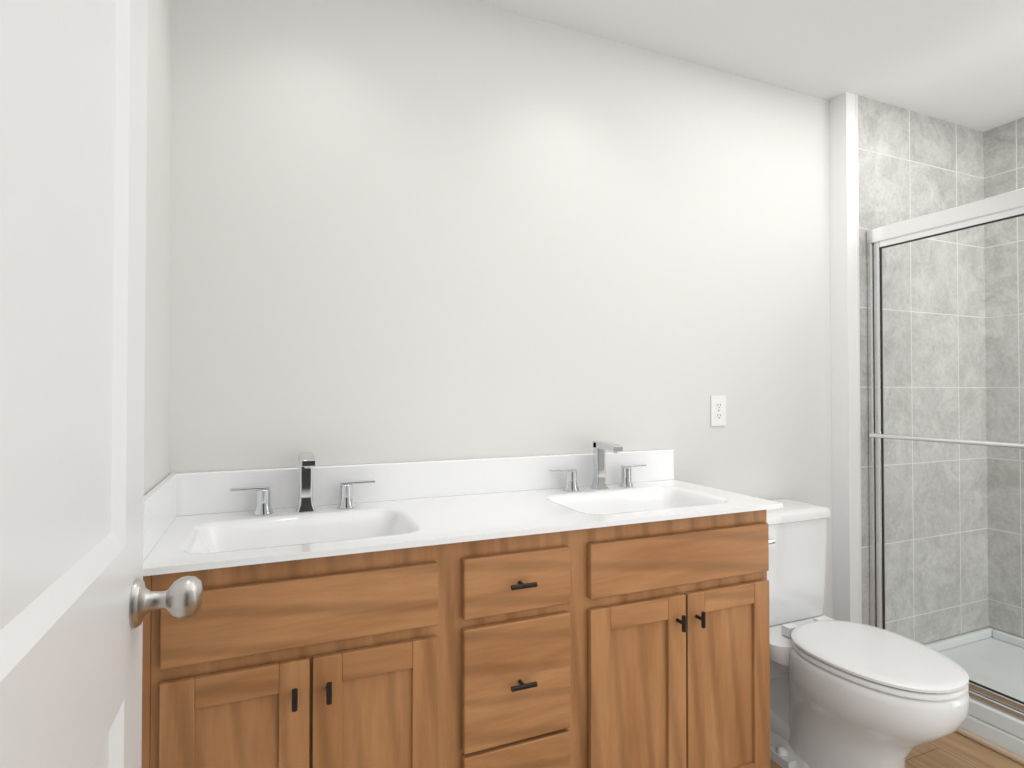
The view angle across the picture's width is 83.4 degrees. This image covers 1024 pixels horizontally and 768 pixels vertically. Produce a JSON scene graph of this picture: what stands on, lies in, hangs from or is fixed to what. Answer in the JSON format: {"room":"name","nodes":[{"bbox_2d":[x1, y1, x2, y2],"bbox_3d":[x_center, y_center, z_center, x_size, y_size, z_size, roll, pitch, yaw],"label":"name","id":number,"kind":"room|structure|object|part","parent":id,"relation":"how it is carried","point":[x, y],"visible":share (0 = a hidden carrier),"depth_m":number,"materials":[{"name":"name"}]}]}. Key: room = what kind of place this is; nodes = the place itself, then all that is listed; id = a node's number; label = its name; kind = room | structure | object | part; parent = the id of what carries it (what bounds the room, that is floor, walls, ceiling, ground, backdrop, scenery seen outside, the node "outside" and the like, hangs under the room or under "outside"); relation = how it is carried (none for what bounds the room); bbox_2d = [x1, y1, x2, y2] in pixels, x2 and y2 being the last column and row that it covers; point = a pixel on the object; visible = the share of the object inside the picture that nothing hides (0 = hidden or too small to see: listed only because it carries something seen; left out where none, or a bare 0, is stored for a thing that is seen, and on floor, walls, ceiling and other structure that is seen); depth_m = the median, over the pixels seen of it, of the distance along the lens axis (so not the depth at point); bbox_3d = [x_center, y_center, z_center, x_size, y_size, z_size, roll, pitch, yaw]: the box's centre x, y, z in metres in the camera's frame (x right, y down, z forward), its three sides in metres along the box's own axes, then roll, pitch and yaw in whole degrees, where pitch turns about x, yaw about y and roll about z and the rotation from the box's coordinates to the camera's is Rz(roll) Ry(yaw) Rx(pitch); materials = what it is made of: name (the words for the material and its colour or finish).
{"room":"bathroom","nodes":[
{"label":"bathroom","id":0,"kind":"room"},
{"bbox_2d":[144,0,172,495],"bbox_3d":[-0.495,-0.003,0.442,0.100,2.444,2.200,0,-1,-23],"label":"wall","id":1,"kind":"structure","parent":0,"point":[158,252],"depth_m":1.31,"materials":[{"name":"white paint"}]},
{"bbox_2d":[0,0,147,767],"bbox_3d":[-0.425,0.196,0.512,0.035,2.032,0.760,0,-1,-23],"label":"door","id":2,"kind":"structure","parent":1,"relation":"in","point":[73,122],"depth_m":0.57,"materials":[{"name":"white paint"}]},
{"bbox_2d":[129,576,202,628],"bbox_3d":[-0.513,0.310,0.835,0.116,0.066,0.096,0,-1,-23],"label":"door knob","id":3,"kind":"object","parent":2,"relation":"attached to","point":[181,598],"depth_m":0.81,"materials":[{"name":"grey metal"}]},
{"bbox_2d":[169,0,832,618],"bbox_3d":[0.646,0.020,2.175,3.554,2.444,0.100,0,-1,-23],"label":"wall","id":4,"kind":"structure","parent":0,"point":[419,230],"depth_m":1.81,"materials":[{"name":"white paint"}]},
{"bbox_2d":[141,449,673,569],"bbox_3d":[-0.054,0.284,1.552,1.578,0.109,0.490,0,-1,-23],"label":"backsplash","id":5,"kind":"structure","parent":4,"relation":"attached to","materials":[{"name":"white stone"}]},
{"bbox_2d":[710,396,725,425],"bbox_3d":[0.781,0.101,2.172,0.070,0.114,0.007,0,-1,-23],"label":"electrical outlet","id":6,"kind":"object","parent":4,"relation":"attached to","point":[718,410],"visible":1,"depth_m":2.17,"materials":[{"name":"white plastic"}]},
{"bbox_2d":[471,0,1023,131],"bbox_3d":[1.095,-1.266,1.133,3.554,0.100,2.400,0,-1,-23],"label":"ceiling","id":7,"kind":"structure","parent":0,"point":[960,62],"depth_m":2.02,"materials":[{"name":"white paint"}]},
{"bbox_2d":[770,731,1023,767],"bbox_3d":[1.115,1.277,1.053,3.554,0.100,2.300,0,-1,-23],"label":"floor","id":8,"kind":"structure","parent":0,"point":[954,749],"depth_m":1.91,"materials":[{"name":"brown wood"}]},
{"bbox_2d":[141,440,782,767],"bbox_3d":[-0.051,0.708,1.540,1.578,1.051,0.505,0,-1,-23],"label":"bathroom vanity","id":9,"kind":"object","parent":8,"relation":"on","point":[599,607],"visible":1,"depth_m":1.36,"materials":[{"name":"brown wood"}]},
{"bbox_2d":[229,451,375,515],"bbox_3d":[-0.533,0.259,1.491,0.364,0.155,0.136,0,-1,-23],"label":"faucet","id":10,"kind":"object","parent":9,"relation":"on","point":[346,506],"depth_m":1.51,"materials":[{"name":"silver metal"}]},
{"bbox_2d":[548,440,646,491],"bbox_3d":[0.304,0.264,1.846,0.364,0.155,0.136,0,-1,-23],"label":"faucet","id":11,"kind":"object","parent":9,"relation":"on","point":[599,484],"depth_m":1.87,"materials":[{"name":"silver metal"}]},
{"bbox_2d":[767,499,969,767],"bbox_3d":[1.033,0.842,1.861,0.458,0.791,0.751,0,-1,-23],"label":"toilet","id":12,"kind":"object","parent":8,"relation":"on","point":[846,694],"visible":0.77,"depth_m":1.74,"materials":[{"name":"white ceramic"}]},
{"bbox_3d":[0.930,0.645,2.107,0.458,0.391,0.222,0,-1,-23],"label":"tank","id":13,"kind":"part","parent":12,"relation":"part of","materials":[{"name":"white ceramic"}]},
{"bbox_3d":[1.085,0.816,1.739,0.374,0.038,0.482,0,-1,-23],"label":"seat","id":14,"kind":"part","parent":12,"relation":"part of","materials":[{"name":"white plastic"}]},
{"bbox_2d":[924,627,1023,757],"bbox_3d":[2.151,1.172,1.824,0.842,0.130,1.544,0,-1,-23],"label":"shower pan","id":15,"kind":"object","parent":8,"relation":"on","point":[1000,728],"depth_m":2.32,"materials":[{"name":"white plastic"}]},
{"bbox_2d":[866,188,1023,719],"bbox_3d":[1.790,0.227,1.684,0.102,1.754,1.529,0,-1,-23],"label":"shower door","id":16,"kind":"structure","parent":15,"relation":"on","point":[997,207],"depth_m":2.21,"materials":[{"name":"clear glass"}]},
{"bbox_2d":[880,214,1023,703],"bbox_3d":[1.654,0.249,2.010,0.008,1.624,0.730,0,-1,-23],"label":"shower door outer gasket","id":17,"kind":"object","parent":16,"relation":"attached to","point":[882,458],"visible":0.69,"depth_m":2.34,"materials":[{"name":"grey metal"}]},
{"bbox_2d":[923,627,985,644],"bbox_3d":[1.792,0.025,2.567,0.938,2.444,0.073,0,-1,-23],"label":"wall","id":18,"kind":"structure","parent":0,"point":[952,636],"depth_m":2.60,"materials":[{"name":"grey tile"}]},
{"bbox_2d":[829,92,859,622],"bbox_3d":[1.384,0.023,2.390,0.056,2.444,0.078,0,-1,-23],"label":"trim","id":19,"kind":"structure","parent":18,"relation":"attached to","point":[844,362],"depth_m":2.37,"materials":[{"name":"white paint"}]},
{"bbox_2d":[855,95,861,623],"bbox_3d":[1.428,0.022,2.369,0.008,2.444,0.007,0,-1,-23],"label":"trim","id":20,"kind":"structure","parent":18,"relation":"attached to","point":[858,359],"depth_m":2.37,"materials":[{"name":"white paint"}]},
{"bbox_2d":[857,95,988,643],"bbox_3d":[1.832,-0.031,2.541,0.871,2.332,0.007,0,-1,-23],"label":"tile","id":21,"kind":"structure","parent":18,"relation":"attached to","point":[912,164],"depth_m":2.54,"materials":[{"name":"grey tile"}]},
{"bbox_2d":[955,727,1023,764],"bbox_3d":[1.756,1.225,1.648,0.020,0.020,1.533,0,-1,-23],"label":"trim","id":22,"kind":"structure","parent":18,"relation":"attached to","point":[991,746],"depth_m":1.94,"materials":[{"name":"beige wood"}]},
{"bbox_3d":[2.685,0.015,1.790,0.100,2.444,2.200,0,-1,-23],"label":"wall","id":23,"kind":"structure","parent":0,"visible":0},
{"bbox_2d":[983,117,1023,637],"bbox_3d":[2.537,-0.038,2.003,0.007,2.332,1.547,0,-1,-23],"label":"tile","id":24,"kind":"structure","parent":23,"relation":"attached to","point":[1003,148],"depth_m":2.64,"materials":[{"name":"grey tile"}]}
]}

